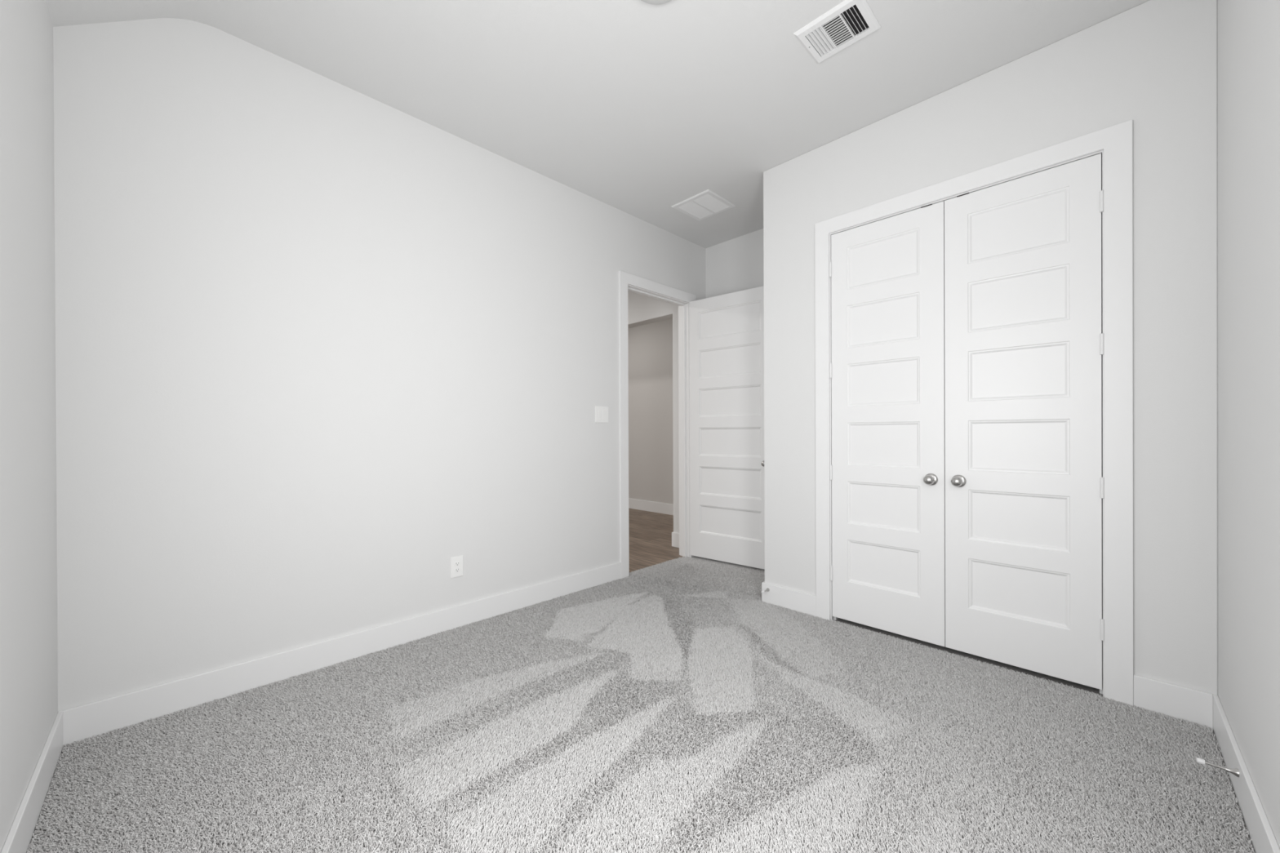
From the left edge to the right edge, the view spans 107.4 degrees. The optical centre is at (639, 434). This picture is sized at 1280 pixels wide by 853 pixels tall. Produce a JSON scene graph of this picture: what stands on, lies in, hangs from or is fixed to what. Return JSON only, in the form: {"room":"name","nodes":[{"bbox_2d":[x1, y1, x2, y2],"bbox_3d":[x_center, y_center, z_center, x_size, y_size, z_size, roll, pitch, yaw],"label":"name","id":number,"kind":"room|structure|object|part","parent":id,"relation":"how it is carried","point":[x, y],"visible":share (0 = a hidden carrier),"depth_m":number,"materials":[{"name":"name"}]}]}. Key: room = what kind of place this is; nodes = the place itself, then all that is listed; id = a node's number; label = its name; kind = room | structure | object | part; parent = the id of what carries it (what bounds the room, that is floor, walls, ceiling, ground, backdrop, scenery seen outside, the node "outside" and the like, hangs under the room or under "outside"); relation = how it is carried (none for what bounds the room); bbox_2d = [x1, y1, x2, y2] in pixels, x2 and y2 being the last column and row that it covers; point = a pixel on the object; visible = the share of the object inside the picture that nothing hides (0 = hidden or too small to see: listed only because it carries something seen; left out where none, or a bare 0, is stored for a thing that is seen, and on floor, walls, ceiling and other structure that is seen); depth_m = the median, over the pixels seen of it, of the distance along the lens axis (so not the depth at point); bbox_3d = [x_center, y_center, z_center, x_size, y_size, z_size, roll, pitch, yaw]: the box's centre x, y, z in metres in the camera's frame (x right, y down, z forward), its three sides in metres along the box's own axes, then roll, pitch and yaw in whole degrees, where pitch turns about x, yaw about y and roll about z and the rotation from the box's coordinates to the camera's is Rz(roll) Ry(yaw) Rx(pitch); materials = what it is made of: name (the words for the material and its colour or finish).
{"room":"empty bedroom","nodes":[
{"label":"empty bedroom","id":0,"kind":"room"},
{"bbox_2d":[0,0,57,852],"bbox_3d":[-1.173,-0.130,0.646,0.120,2.885,3.417,0,0,-45],"label":"wall","id":1,"kind":"structure","parent":0,"point":[28,639],"depth_m":1.44,"materials":[{"name":"white paint"}]},
{"bbox_2d":[0,711,63,852],"bbox_3d":[-1.123,1.141,0.698,0.014,0.142,3.154,0,0,-45],"label":"baseboard","id":2,"kind":"structure","parent":1,"relation":"attached to","point":[19,838],"depth_m":1.46,"materials":[{"name":"white paint"}]},
{"bbox_2d":[53,17,706,711],"bbox_3d":[-0.836,-0.278,3.315,4.129,3.164,0.115,0,0,-45],"label":"wall","id":3,"kind":"structure","parent":0,"point":[322,346],"depth_m":2.35,"materials":[{"name":"white paint"}]},
{"bbox_2d":[57,562,621,745],"bbox_3d":[-1.204,1.136,2.854,2.943,0.142,0.014,0,0,-45],"label":"baseboard","id":4,"kind":"structure","parent":3,"relation":"attached to","point":[98,717],"depth_m":2.33,"materials":[{"name":"white paint"}]},
{"bbox_2d":[450,555,463,577],"bbox_3d":[-1.137,0.823,2.925,0.080,0.127,0.009,0,0,-45],"label":"wall outlet","id":5,"kind":"object","parent":3,"relation":"attached to","point":[456,562],"visible":1,"depth_m":2.92,"materials":[{"name":"white plastic"}]},
{"bbox_2d":[454,561,459,566],"bbox_3d":[-1.135,0.804,2.923,0.033,0.026,0.003,0,0,-45],"label":"receptacle","id":6,"kind":"object","parent":5,"relation":"attached to","point":[456,563],"depth_m":2.92,"materials":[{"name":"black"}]},
{"bbox_2d":[454,567,460,572],"bbox_3d":[-1.135,0.843,2.923,0.033,0.026,0.003,0,0,-45],"label":"receptacle","id":7,"kind":"object","parent":5,"relation":"attached to","point":[456,569],"depth_m":2.92,"materials":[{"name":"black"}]},
{"bbox_2d":[595,405,608,422],"bbox_3d":[-0.303,-0.159,3.758,0.137,0.131,0.010,0,0,-45],"label":"light switch","id":8,"kind":"object","parent":3,"relation":"attached to","point":[601,412],"visible":1,"depth_m":3.75,"materials":[{"name":"white plastic"}]},
{"bbox_2d":[618,270,696,578],"bbox_3d":[0.142,-0.079,4.290,1.004,2.553,0.151,0,0,-45],"label":"door frame","id":9,"kind":"structure","parent":3,"relation":"attached to","point":[627,282],"depth_m":4.24,"materials":[{"name":"white paint"}]},
{"bbox_3d":[0.096,-0.082,4.337,1.004,2.547,0.018,0,0,-45],"label":"hall casing","id":10,"kind":"part","parent":9,"relation":"part of","materials":[{"name":"white paint"}]},
{"bbox_2d":[688,286,764,569],"bbox_3d":[0.810,-0.056,4.273,0.856,2.436,0.173,0,0,39],"label":"door","id":11,"kind":"structure","parent":3,"relation":"in","point":[726,331],"depth_m":4.27,"materials":[{"name":"white paint"}]},
{"bbox_2d":[45,0,1149,248],"bbox_3d":[0.323,-1.753,2.140,4.364,0.517,3.417,0,0,-45],"label":"ceiling","id":12,"kind":"structure","parent":0,"point":[640,108],"depth_m":2.38,"materials":[{"name":"white paint"}]},
{"bbox_2d":[641,0,671,4],"bbox_3d":[0.070,-1.848,1.897,0.236,0.024,0.236,0,0,-45],"label":"recessed light","id":13,"kind":"object","parent":12,"relation":"in","point":[650,2],"visible":1,"depth_m":2.00,"materials":[{"name":"grey plastic"}]},
{"bbox_2d":[671,189,735,221],"bbox_3d":[0.518,-1.861,3.842,0.367,0.010,0.378,0,0,-45],"label":"ceiling vent","id":14,"kind":"object","parent":12,"relation":"in","point":[705,204],"visible":1,"depth_m":3.82,"materials":[{"name":"white metal"}]},
{"bbox_2d":[793,0,880,63],"bbox_3d":[0.908,-1.857,2.168,0.253,0.013,0.298,0,0,-45],"label":"ceiling vent","id":15,"kind":"object","parent":12,"relation":"in","point":[850,21],"visible":1,"depth_m":2.16,"materials":[{"name":"white metal"}]},
{"bbox_2d":[34,508,1254,852],"bbox_3d":[-0.662,1.248,4.209,5.624,0.106,7.503,0,0,-45],"label":"floor","id":16,"kind":"structure","parent":0,"point":[965,655],"depth_m":2.25,"materials":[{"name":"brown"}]},
{"bbox_2d":[26,555,1254,852],"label":"carpet","id":17,"kind":"object","parent":16,"relation":"on","point":[717,604],"depth_m":1.76,"materials":[{"name":"grey carpet"}]},
{"bbox_2d":[627,318,673,504],"bbox_3d":[0.123,-0.292,7.323,0.100,3.164,4.206,0,0,-45],"label":"wall","id":18,"kind":"structure","parent":0,"point":[650,346],"depth_m":7.20,"materials":[{"name":"white paint"}]},
{"bbox_2d":[628,497,673,515],"bbox_3d":[0.089,1.106,7.286,0.014,0.158,4.206,0,0,-45],"label":"baseboard","id":19,"kind":"structure","parent":18,"relation":"attached to","point":[651,506],"depth_m":7.18,"materials":[{"name":"white paint"}]},
{"bbox_2d":[627,291,679,533],"bbox_3d":[-0.876,-0.285,6.326,0.150,3.164,4.206,0,0,-45],"label":"wall","id":20,"kind":"structure","parent":0,"point":[642,309],"depth_m":4.99,"materials":[{"name":"white paint"}]},
{"bbox_2d":[671,532,679,547],"bbox_3d":[0.502,1.114,4.945,0.164,0.150,0.306,0,0,-45],"label":"baseboard hall opening","id":21,"kind":"structure","parent":20,"relation":"attached to","point":[675,536],"depth_m":4.96,"materials":[{"name":"white paint"}]},
{"bbox_2d":[705,228,763,297],"bbox_3d":[1.831,-0.289,3.646,0.115,3.164,3.182,0,0,-45],"label":"wall","id":22,"kind":"structure","parent":0,"point":[735,264],"depth_m":4.47,"materials":[{"name":"white paint"}]},
{"bbox_2d":[763,0,1217,695],"bbox_3d":[1.645,-0.286,2.662,0.115,3.164,2.050,0,0,-45],"label":"wall","id":23,"kind":"structure","parent":0,"point":[1153,64],"depth_m":2.05,"materials":[{"name":"white paint"}]},
{"bbox_2d":[761,587,769,593],"bbox_3d":[0.874,1.095,3.287,0.078,0.025,0.025,0,0,-45],"label":"door stop","id":24,"kind":"object","parent":23,"relation":"attached to","point":[767,589],"visible":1,"depth_m":3.30,"materials":[{"name":"grey metal"}]},
{"bbox_2d":[761,581,816,617],"bbox_3d":[1.306,1.124,3.505,0.841,0.142,0.400,0,0,-45],"label":"baseboard","id":25,"kind":"structure","parent":23,"relation":"attached to","point":[804,602],"depth_m":3.20,"materials":[{"name":"white paint"}]},
{"bbox_2d":[829,200,945,646],"bbox_3d":[1.428,-0.057,2.779,0.104,2.440,0.626,0,0,-45],"label":"door","id":26,"kind":"structure","parent":23,"relation":"in","point":[886,368],"depth_m":2.77,"materials":[{"name":"white paint"}]},
{"bbox_3d":[1.585,0.250,2.581,0.045,0.054,0.054,0,0,-45],"label":"knob","id":27,"kind":"part","parent":26,"relation":"part of","materials":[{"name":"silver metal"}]},
{"bbox_2d":[814,119,1133,706],"bbox_3d":[1.693,-0.088,2.603,0.133,2.568,1.427,0,0,-45],"label":"door frame","id":28,"kind":"structure","parent":23,"relation":"attached to","point":[1114,143],"depth_m":2.11,"materials":[{"name":"white paint"}]},
{"bbox_2d":[944,153,1104,689],"bbox_3d":[1.870,-0.057,2.335,0.104,2.440,0.620,0,0,-45],"label":"door","id":29,"kind":"structure","parent":23,"relation":"in","point":[1024,336],"depth_m":2.33,"materials":[{"name":"white paint"}]},
{"bbox_3d":[1.677,0.250,2.489,0.045,0.054,0.054,0,0,-45],"label":"knob","id":30,"kind":"part","parent":29,"relation":"part of","materials":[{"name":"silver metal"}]},
{"bbox_2d":[1133,674,1213,729],"bbox_3d":[2.241,1.124,1.983,0.014,0.142,0.223,0,0,-45],"label":"baseboard","id":31,"kind":"structure","parent":23,"relation":"attached to","point":[1193,705],"depth_m":1.97,"materials":[{"name":"white paint"}]},
{"bbox_2d":[1217,0,1279,848],"bbox_3d":[1.494,-0.281,0.979,4.129,3.164,0.120,0,0,-45],"label":"wall","id":32,"kind":"structure","parent":0,"point":[1248,31],"depth_m":1.45,"materials":[{"name":"white paint"}]},
{"bbox_2d":[1196,757,1239,777],"bbox_3d":[1.903,1.095,1.550,0.025,0.025,0.088,0,0,-45],"label":"door stop","id":33,"kind":"object","parent":32,"relation":"attached to","point":[1235,771],"visible":1,"depth_m":1.54,"materials":[{"name":"silver metal"}]},
{"bbox_3d":[1.908,1.095,1.545,0.025,0.025,0.072,0,0,-45],"label":"rod","id":34,"kind":"part","parent":33,"relation":"part of","materials":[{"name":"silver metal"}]},
{"bbox_2d":[1213,694,1279,852],"bbox_3d":[1.160,1.131,0.738,3.302,0.142,0.014,0,0,-45],"label":"baseboard","id":35,"kind":"structure","parent":32,"relation":"attached to","point":[1261,834],"depth_m":1.47,"materials":[{"name":"white paint"}]}
]}

